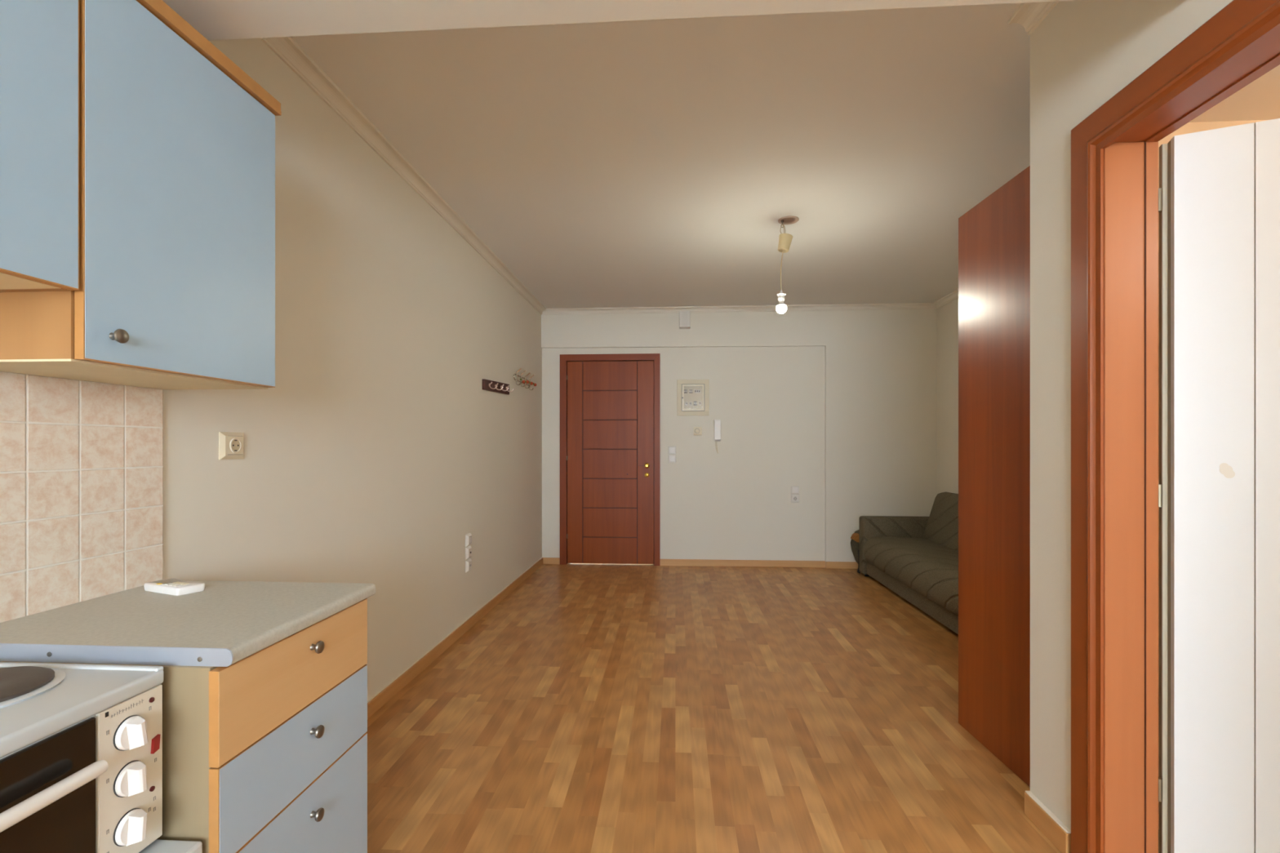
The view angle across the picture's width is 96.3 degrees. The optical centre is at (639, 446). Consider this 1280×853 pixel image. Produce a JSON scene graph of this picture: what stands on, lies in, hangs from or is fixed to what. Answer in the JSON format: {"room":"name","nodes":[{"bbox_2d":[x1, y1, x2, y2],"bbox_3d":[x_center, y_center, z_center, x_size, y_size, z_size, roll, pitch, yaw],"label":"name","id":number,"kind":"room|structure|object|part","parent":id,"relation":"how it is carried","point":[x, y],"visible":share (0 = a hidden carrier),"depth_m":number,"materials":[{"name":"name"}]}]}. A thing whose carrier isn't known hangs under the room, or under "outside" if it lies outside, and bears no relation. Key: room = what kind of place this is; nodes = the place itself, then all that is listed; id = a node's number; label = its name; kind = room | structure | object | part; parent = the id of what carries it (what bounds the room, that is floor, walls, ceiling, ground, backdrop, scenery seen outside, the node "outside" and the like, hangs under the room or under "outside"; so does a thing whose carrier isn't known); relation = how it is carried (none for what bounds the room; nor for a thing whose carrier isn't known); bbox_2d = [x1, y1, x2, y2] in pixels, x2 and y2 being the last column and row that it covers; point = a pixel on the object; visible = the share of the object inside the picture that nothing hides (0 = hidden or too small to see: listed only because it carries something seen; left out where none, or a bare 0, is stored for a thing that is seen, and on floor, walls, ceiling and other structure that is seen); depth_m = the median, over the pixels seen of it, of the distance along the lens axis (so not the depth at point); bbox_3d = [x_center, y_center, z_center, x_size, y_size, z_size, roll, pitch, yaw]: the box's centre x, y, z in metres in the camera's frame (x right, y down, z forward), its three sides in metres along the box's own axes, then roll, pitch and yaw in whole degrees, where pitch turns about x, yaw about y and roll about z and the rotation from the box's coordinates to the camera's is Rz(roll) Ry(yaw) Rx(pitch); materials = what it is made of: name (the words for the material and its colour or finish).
{"room":"studio apartment","nodes":[
{"label":"studio apartment","id":0,"kind":"room"},
{"bbox_2d":[0,662,163,852],"bbox_3d":[-1.022,0.517,0.734,0.476,0.308,0.506,0,0,4],"label":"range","id":1,"kind":"object","parent":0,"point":[81,745],"visible":1,"depth_m":0.86,"materials":[{"name":"white metal"}]},
{"bbox_3d":[-0.837,0.530,0.668,0.022,0.250,0.386,0,0,4],"label":"oven door","id":2,"kind":"part","parent":1,"relation":"part of","materials":[{"name":"black glass"}]},
{"bbox_3d":[-0.807,0.468,0.673,0.038,0.021,0.344,0,0,4],"label":"handle","id":3,"kind":"part","parent":1,"relation":"part of","materials":[{"name":"white plastic"}]},
{"bbox_2d":[0,662,163,758],"bbox_3d":[-1.041,0.387,0.736,0.439,0.030,0.506,0,0,4],"label":"cooktop","id":4,"kind":"object","parent":1,"relation":"in","point":[42,705],"depth_m":0.87,"materials":[{"name":"white metal"}]},
{"bbox_3d":[-0.823,0.531,0.919,0.020,0.256,0.109,0,0,4],"label":"control panel","id":5,"kind":"part","parent":1,"relation":"part of","materials":[{"name":"beige ceramic"}]},
{"bbox_3d":[-0.800,0.605,0.911,0.026,0.051,0.051,0,0,4],"label":"knob","id":6,"kind":"part","parent":1,"relation":"part of","materials":[{"name":"white plastic"}]},
{"bbox_3d":[-0.800,0.528,0.911,0.026,0.051,0.051,0,0,4],"label":"knob","id":7,"kind":"part","parent":1,"relation":"part of","materials":[{"name":"white plastic"}]},
{"bbox_3d":[-0.800,0.455,0.911,0.026,0.051,0.051,0,0,4],"label":"knob","id":8,"kind":"part","parent":1,"relation":"part of","materials":[{"name":"white plastic"}]},
{"bbox_2d":[151,734,160,754],"bbox_3d":[-0.808,0.496,0.956,0.005,0.026,0.013,0,0,4],"label":"switch","id":9,"kind":"object","parent":1,"relation":"attached to","point":[155,739],"depth_m":0.96,"materials":[{"name":"red plastic"}]},
{"bbox_2d":[0,38,542,701],"bbox_3d":[-1.355,-0.095,1.560,0.209,2.570,8.947,0,0,4],"label":"wall","id":10,"kind":"structure","parent":0,"point":[378,444],"depth_m":2.25,"materials":[{"name":"beige paint"}]},
{"bbox_2d":[0,0,79,292],"bbox_3d":[-1.143,-0.585,0.707,0.314,0.624,0.610,0,0,4],"label":"upper cabinet","id":11,"kind":"object","parent":10,"relation":"attached to","point":[39,39],"visible":1,"depth_m":0.94,"materials":[{"name":"blue wood"}]},
{"bbox_3d":[-1.157,-0.281,0.708,0.284,0.016,0.578,0,0,4],"label":"panel","id":12,"kind":"part","parent":11,"relation":"part of","materials":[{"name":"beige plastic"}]},
{"bbox_2d":[0,0,281,389],"bbox_3d":[-1.102,-0.523,1.259,0.327,0.747,0.495,0,0,4],"label":"upper cabinet","id":13,"kind":"object","parent":10,"relation":"attached to","point":[176,291],"visible":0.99,"depth_m":1.17,"materials":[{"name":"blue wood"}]},
{"bbox_3d":[-0.962,-0.204,1.057,0.023,0.026,0.026,0,0,4],"label":"knob","id":14,"kind":"part","parent":13,"relation":"part of","materials":[{"name":"silver metal"}]},
{"bbox_3d":[-1.124,-0.160,1.256,0.284,0.020,0.487,0,0,4],"label":"panel","id":15,"kind":"part","parent":13,"relation":"part of","materials":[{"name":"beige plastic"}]},
{"bbox_3d":[-1.109,-0.881,1.259,0.314,0.032,0.495,0,0,4],"label":"cornice","id":16,"kind":"part","parent":13,"relation":"part of","materials":[{"name":"brown wood"}]},
{"bbox_2d":[218,431,244,459],"bbox_3d":[-1.240,-0.003,1.749,0.014,0.083,0.096,0,0,4],"label":"wall socket","id":17,"kind":"object","parent":10,"relation":"attached to","point":[231,444],"visible":1,"depth_m":1.74,"materials":[{"name":"beige plastic"}]},
{"bbox_2d":[260,36,546,315],"bbox_3d":[-1.102,-1.356,3.606,0.062,0.048,4.372,0,0,4],"label":"trim","id":18,"kind":"structure","parent":10,"relation":"attached to","point":[286,48],"depth_m":2.55,"materials":[{"name":"beige paint"}]},
{"bbox_2d":[367,557,542,719],"bbox_3d":[-1.121,1.157,3.675,0.015,0.066,4.297,0,0,4],"label":"baseboard","id":19,"kind":"structure","parent":10,"relation":"attached to","point":[381,699],"depth_m":3.25,"materials":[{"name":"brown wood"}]},
{"bbox_2d":[465,558,471,573],"bbox_3d":[-1.115,0.774,3.739,0.019,0.078,0.080,0,0,4],"label":"socket","id":20,"kind":"object","parent":10,"relation":"attached to","point":[468,562],"visible":1,"depth_m":3.71,"materials":[{"name":"white plastic"}]},
{"bbox_2d":[465,533,471,546],"bbox_3d":[-1.114,0.607,3.739,0.021,0.078,0.080,0,0,4],"label":"wall switch","id":21,"kind":"object","parent":10,"relation":"attached to","point":[468,536],"visible":1,"depth_m":3.71,"materials":[{"name":"white plastic"}]},
{"bbox_2d":[465,545,471,559],"bbox_3d":[-1.114,0.690,3.739,0.021,0.078,0.080,0,0,4],"label":"socket","id":22,"kind":"object","parent":10,"relation":"attached to","point":[468,549],"visible":1,"depth_m":3.71,"materials":[{"name":"white plastic"}]},
{"bbox_2d":[482,378,514,394],"bbox_3d":[-1.051,-0.453,4.321,0.075,0.102,0.608,0,0,4],"label":"coat rack","id":23,"kind":"object","parent":10,"relation":"attached to","point":[490,385],"visible":1,"depth_m":4.26,"materials":[{"name":"brown wood"}]},
{"bbox_2d":[513,368,536,390],"bbox_3d":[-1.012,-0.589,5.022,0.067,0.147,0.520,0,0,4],"label":"coat rack","id":24,"kind":"object","parent":10,"relation":"attached to","point":[516,375],"visible":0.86,"depth_m":4.95,"materials":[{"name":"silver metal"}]},
{"bbox_3d":[-1.037,-0.585,5.024,0.017,0.055,0.520,0,0,4],"label":"frame","id":25,"kind":"part","parent":24,"relation":"part of","materials":[{"name":"metal"}]},
{"bbox_2d":[162,0,1079,40],"bbox_3d":[-0.148,-1.250,-0.720,2.499,0.500,4.145,0,0,4],"label":"ceiling","id":26,"kind":"structure","parent":0,"point":[215,20],"depth_m":1.31,"materials":[{"name":"beige paint"}]},
{"bbox_2d":[291,3,1030,308],"bbox_3d":[0.812,-1.440,3.603,4.283,0.120,4.602,0,0,4],"label":"ceiling","id":27,"kind":"structure","parent":0,"point":[655,162],"depth_m":2.58,"materials":[{"name":"white paint"}]},
{"bbox_2d":[776,215,799,313],"bbox_3d":[0.903,-1.095,3.486,0.124,0.570,0.124,0,0,40],"label":"pendant lamp","id":28,"kind":"object","parent":27,"relation":"hanging from","point":[784,239],"visible":1,"depth_m":3.46,"materials":[{"name":"beige plastic"}]},
{"bbox_3d":[0.859,-0.834,3.483,0.062,0.047,0.062,0,0,4],"label":"bulb","id":29,"kind":"part","parent":28,"relation":"part of","materials":[{"name":"white glass"}]},
{"bbox_3d":[0.863,-1.065,3.482,0.020,0.261,0.005,0,0,4],"label":"cord","id":30,"kind":"part","parent":28,"relation":"part of","materials":[{"name":"beige plastic"}]},
{"bbox_3d":[0.903,-1.377,3.486,0.124,0.007,0.124,0,0,4],"label":"ceiling plate","id":31,"kind":"part","parent":28,"relation":"part of","materials":[{"name":"beige plastic"}]},
{"bbox_2d":[542,346,825,560],"bbox_3d":[1.048,-0.095,5.793,4.083,2.570,0.200,0,0,4],"label":"wall","id":32,"kind":"structure","parent":0,"point":[734,503],"depth_m":5.70,"materials":[{"name":"beige paint"}]},
{"bbox_2d":[542,557,559,564],"bbox_3d":[-0.897,1.157,5.806,0.170,0.066,0.015,0,0,4],"label":"baseboard","id":33,"kind":"structure","parent":32,"relation":"attached to","point":[545,560],"depth_m":5.80,"materials":[{"name":"brown wood"}]},
{"bbox_2d":[560,353,660,565],"bbox_3d":[-0.303,0.129,5.807,1.013,2.122,0.139,0,0,4],"label":"door","id":34,"kind":"structure","parent":32,"relation":"in","point":[610,404],"depth_m":5.78,"materials":[{"name":"brown wood"}]},
{"bbox_3d":[0.068,0.190,5.736,0.052,0.052,0.043,0,0,4],"label":"knob","id":35,"kind":"part","parent":34,"relation":"part of","materials":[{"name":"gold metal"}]},
{"bbox_2d":[668,454,675,462],"bbox_3d":[0.322,0.120,5.730,0.080,0.080,0.016,0,0,4],"label":"light switch","id":36,"kind":"object","parent":32,"relation":"attached to","point":[672,458],"visible":1,"depth_m":5.73,"materials":[{"name":"white plastic"}]},
{"bbox_2d":[668,446,675,453],"bbox_3d":[0.322,0.035,5.730,0.080,0.080,0.016,0,0,4],"label":"light switch","id":37,"kind":"object","parent":32,"relation":"attached to","point":[672,450],"visible":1,"depth_m":5.72,"materials":[{"name":"white plastic"}]},
{"bbox_2d":[676,379,709,415],"bbox_3d":[0.528,-0.490,5.713,0.318,0.360,0.024,0,0,4],"label":"box","id":38,"kind":"object","parent":32,"relation":"attached to","point":[692,395],"visible":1,"depth_m":5.71,"materials":[{"name":"beige plastic"}]},
{"bbox_3d":[0.530,-0.489,5.720,0.192,0.234,0.001,0,0,4],"label":"plate","id":39,"kind":"part","parent":38,"relation":"part of","materials":[{"name":"beige plastic"}]},
{"bbox_3d":[0.529,-0.490,5.710,0.219,0.261,0.014,0,0,4],"label":"door","id":40,"kind":"part","parent":38,"relation":"part of","materials":[{"name":"beige plastic"}]},
{"bbox_2d":[693,426,702,435],"bbox_3d":[0.575,-0.157,5.704,0.080,0.082,0.037,0,0,4],"label":"thermostat","id":41,"kind":"object","parent":32,"relation":"attached to","point":[697,430],"visible":1,"depth_m":5.69,"materials":[{"name":"beige plastic"}]},
{"bbox_2d":[713,419,720,453],"bbox_3d":[0.768,-0.100,5.683,0.070,0.336,0.055,0,0,4],"label":"phone","id":42,"kind":"object","parent":32,"relation":"attached to","point":[717,423],"visible":1,"depth_m":5.67,"materials":[{"name":"white plastic"}]},
{"bbox_2d":[541,309,937,561],"bbox_3d":[0.941,-0.095,5.685,3.883,2.570,0.030,0,0,4],"label":"wall","id":43,"kind":"structure","parent":32,"relation":"attached to","point":[881,366],"depth_m":5.60,"materials":[{"name":"beige paint"}]},
{"bbox_2d":[679,311,690,328],"bbox_3d":[0.443,-1.251,5.655,0.106,0.158,0.090,0,0,4],"label":"duct cover","id":44,"kind":"object","parent":43,"relation":"attached to","point":[684,316],"visible":1,"depth_m":5.61,"materials":[{"name":"white plastic"}]},
{"bbox_2d":[825,561,857,568],"bbox_3d":[2.346,1.157,5.575,1.064,0.066,0.015,0,0,4],"label":"baseboard","id":45,"kind":"object","parent":43,"relation":"attached to","point":[832,565],"visible":0.42,"depth_m":5.59,"materials":[{"name":"brown wood"}]},
{"bbox_2d":[542,302,936,315],"bbox_3d":[0.938,-1.356,5.639,3.883,0.048,0.062,0,0,4],"label":"trim","id":46,"kind":"structure","parent":32,"relation":"attached to","point":[902,305],"depth_m":5.64,"materials":[{"name":"beige paint"}]},
{"bbox_2d":[659,559,825,568],"bbox_3d":[0.995,1.157,5.689,1.655,0.066,0.015,0,0,4],"label":"baseboard","id":47,"kind":"structure","parent":32,"relation":"attached to","point":[691,562],"depth_m":5.68,"materials":[{"name":"brown wood"}]},
{"bbox_2d":[791,494,799,502],"bbox_3d":[1.532,0.512,5.657,0.080,0.080,0.012,0,0,4],"label":"wall socket","id":48,"kind":"object","parent":32,"relation":"attached to","point":[794,498],"visible":1,"depth_m":5.65,"materials":[{"name":"white plastic"}]},
{"bbox_2d":[791,485,799,493],"bbox_3d":[1.532,0.427,5.657,0.080,0.080,0.013,0,0,4],"label":"blank plate","id":49,"kind":"object","parent":32,"relation":"attached to","point":[794,489],"visible":1,"depth_m":5.65,"materials":[{"name":"white plastic"}]},
{"bbox_2d":[366,563,1061,852],"bbox_3d":[0.709,1.250,1.933,4.283,0.120,9.947,0,0,4],"label":"floor","id":50,"kind":"structure","parent":0,"point":[595,708],"depth_m":2.38,"materials":[{"name":"brown wood"}]},
{"bbox_2d":[138,839,202,852],"bbox_3d":[-1.024,0.930,0.730,0.527,0.519,0.530,0,0,4],"label":"base cabinet","id":51,"kind":"object","parent":50,"relation":"on","point":[158,846],"visible":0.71,"depth_m":0.96,"materials":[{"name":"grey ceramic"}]},
{"bbox_2d":[0,598,367,852],"bbox_3d":[-0.967,0.786,1.237,0.564,0.808,0.476,0,0,4],"label":"drawer unit","id":52,"kind":"object","parent":50,"relation":"on","point":[265,751],"visible":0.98,"depth_m":1.12,"materials":[{"name":"brown wood"}]},
{"bbox_2d":[0,580,376,666],"bbox_3d":[-0.980,0.366,1.250,0.576,0.032,0.481,0,0,4],"label":"countertop","id":53,"kind":"structure","parent":52,"relation":"on","point":[224,624],"depth_m":1.15,"materials":[{"name":"grey laminate"}]},
{"bbox_2d":[143,578,205,595],"bbox_3d":[-1.136,0.341,1.401,0.144,0.020,0.062,0,0,23],"label":"box","id":54,"kind":"object","parent":53,"relation":"on","point":[176,587],"visible":1,"depth_m":1.38,"materials":[{"name":"white plastic"}]},
{"bbox_3d":[-0.808,0.640,1.227,0.200,0.172,0.476,0,0,4],"label":"drawer","id":55,"kind":"part","parent":52,"relation":"part of","materials":[{"name":"blue laminate"}]},
{"bbox_3d":[-0.808,0.469,1.227,0.200,0.165,0.476,0,0,4],"label":"drawer","id":56,"kind":"part","parent":52,"relation":"part of","materials":[{"name":"brown wood"}]},
{"bbox_3d":[-0.808,0.904,1.227,0.200,0.352,0.476,0,0,4],"label":"drawer","id":57,"kind":"part","parent":52,"relation":"part of","materials":[{"name":"blue laminate"}]},
{"bbox_3d":[-0.696,0.793,1.235,0.023,0.026,0.026,0,0,4],"label":"knob","id":58,"kind":"part","parent":52,"relation":"part of","materials":[{"name":"silver metal"}]},
{"bbox_3d":[-0.696,0.614,1.235,0.023,0.026,0.026,0,0,4],"label":"knob","id":59,"kind":"part","parent":52,"relation":"part of","materials":[{"name":"silver metal"}]},
{"bbox_3d":[-0.696,0.432,1.235,0.023,0.026,0.026,0,0,4],"label":"knob","id":60,"kind":"part","parent":52,"relation":"part of","materials":[{"name":"silver metal"}]},
{"bbox_2d":[850,529,860,573],"bbox_3d":[2.175,0.988,5.448,0.326,0.405,0.187,0,0,4],"label":"bag","id":61,"kind":"object","parent":50,"relation":"on","point":[855,542],"visible":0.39,"depth_m":5.41,"materials":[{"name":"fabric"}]},
{"bbox_2d":[859,492,958,634],"bbox_3d":[2.365,0.795,4.305,0.809,0.790,2.025,0,0,4],"label":"sofa","id":62,"kind":"object","parent":50,"relation":"on","point":[916,558],"visible":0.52,"depth_m":4.61,"materials":[{"name":"grey fabric"}]},
{"bbox_3d":[2.390,0.903,5.253,0.717,0.523,0.130,0,0,4],"label":"arm","id":63,"kind":"part","parent":62,"relation":"part of","materials":[{"name":"grey fabric"}]},
{"bbox_3d":[2.286,0.921,4.311,0.649,0.238,1.758,0,0,4],"label":"seat","id":64,"kind":"part","parent":62,"relation":"part of","materials":[{"name":"grey fabric"}]},
{"bbox_3d":[2.622,0.623,4.285,0.295,0.445,1.748,0,0,4],"label":"backrest","id":65,"kind":"part","parent":62,"relation":"part of","materials":[{"name":"grey fabric"}]},
{"bbox_2d":[958,165,1030,786],"bbox_3d":[1.973,0.103,2.177,1.220,2.170,0.620,0,0,1],"label":"wardrobe","id":66,"kind":"object","parent":50,"relation":"on","point":[994,234],"visible":0.18,"depth_m":2.20,"materials":[{"name":"brown wood"}]},
{"bbox_2d":[1071,0,1279,852],"bbox_3d":[1.646,0.141,1.104,0.904,2.098,1.026,0,0,4],"label":"door","id":67,"kind":"structure","parent":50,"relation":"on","point":[1216,789],"depth_m":1.49,"materials":[{"name":"brown wood"}]},
{"bbox_3d":[1.235,0.141,1.587,0.023,2.098,0.112,0,0,4],"label":"casing","id":68,"kind":"part","parent":67,"relation":"part of","materials":[{"name":"brown wood"}]},
{"bbox_3d":[1.207,-0.852,1.141,0.023,0.112,1.006,0,0,4],"label":"head casing","id":69,"kind":"part","parent":67,"relation":"part of","materials":[{"name":"brown wood"}]},
{"bbox_2d":[937,297,958,493],"bbox_3d":[2.716,-0.095,1.308,0.200,2.570,8.947,0,0,4],"label":"wall","id":70,"kind":"structure","parent":0,"point":[947,314],"depth_m":5.34,"materials":[{"name":"beige paint"}]},
{"bbox_2d":[933,288,958,309],"bbox_3d":[2.730,-1.356,3.662,0.062,0.048,3.787,0,0,4],"label":"trim","id":71,"kind":"structure","parent":70,"relation":"attached to","point":[953,295],"depth_m":5.29,"materials":[{"name":"beige paint"}]},
{"bbox_2d":[1158,120,1266,829],"bbox_3d":[2.013,0.095,1.753,1.258,2.190,0.011,0,0,4],"label":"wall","id":72,"kind":"structure","parent":70,"relation":"attached to","point":[1189,127],"depth_m":1.77,"materials":[{"name":"white paint"}]},
{"bbox_2d":[1030,0,1232,830],"bbox_3d":[1.180,-0.095,-0.509,0.126,2.570,4.730,0,0,4],"label":"wall","id":73,"kind":"structure","parent":0,"point":[1083,53],"depth_m":1.73,"materials":[{"name":"beige paint"}]},
{"bbox_2d":[1008,1,1058,34],"bbox_3d":[1.209,-1.356,1.564,0.071,0.048,0.581,0,0,4],"label":"trim","id":74,"kind":"structure","parent":73,"relation":"attached to","point":[1030,15],"depth_m":1.80,"materials":[{"name":"beige paint"}]},
{"bbox_2d":[1024,791,1071,852],"bbox_3d":[1.247,1.154,1.755,0.019,0.072,0.202,0,0,4],"label":"baseboard","id":75,"kind":"structure","parent":73,"relation":"attached to","point":[1060,838],"depth_m":1.74,"materials":[{"name":"brown wood"}]},
{"bbox_2d":[1188,64,1279,122],"bbox_3d":[1.969,-1.030,-0.583,1.458,0.060,4.680,0,0,4],"label":"ceiling","id":76,"kind":"structure","parent":0,"point":[1260,100],"depth_m":1.67,"materials":[{"name":"beige paint"}]}
]}

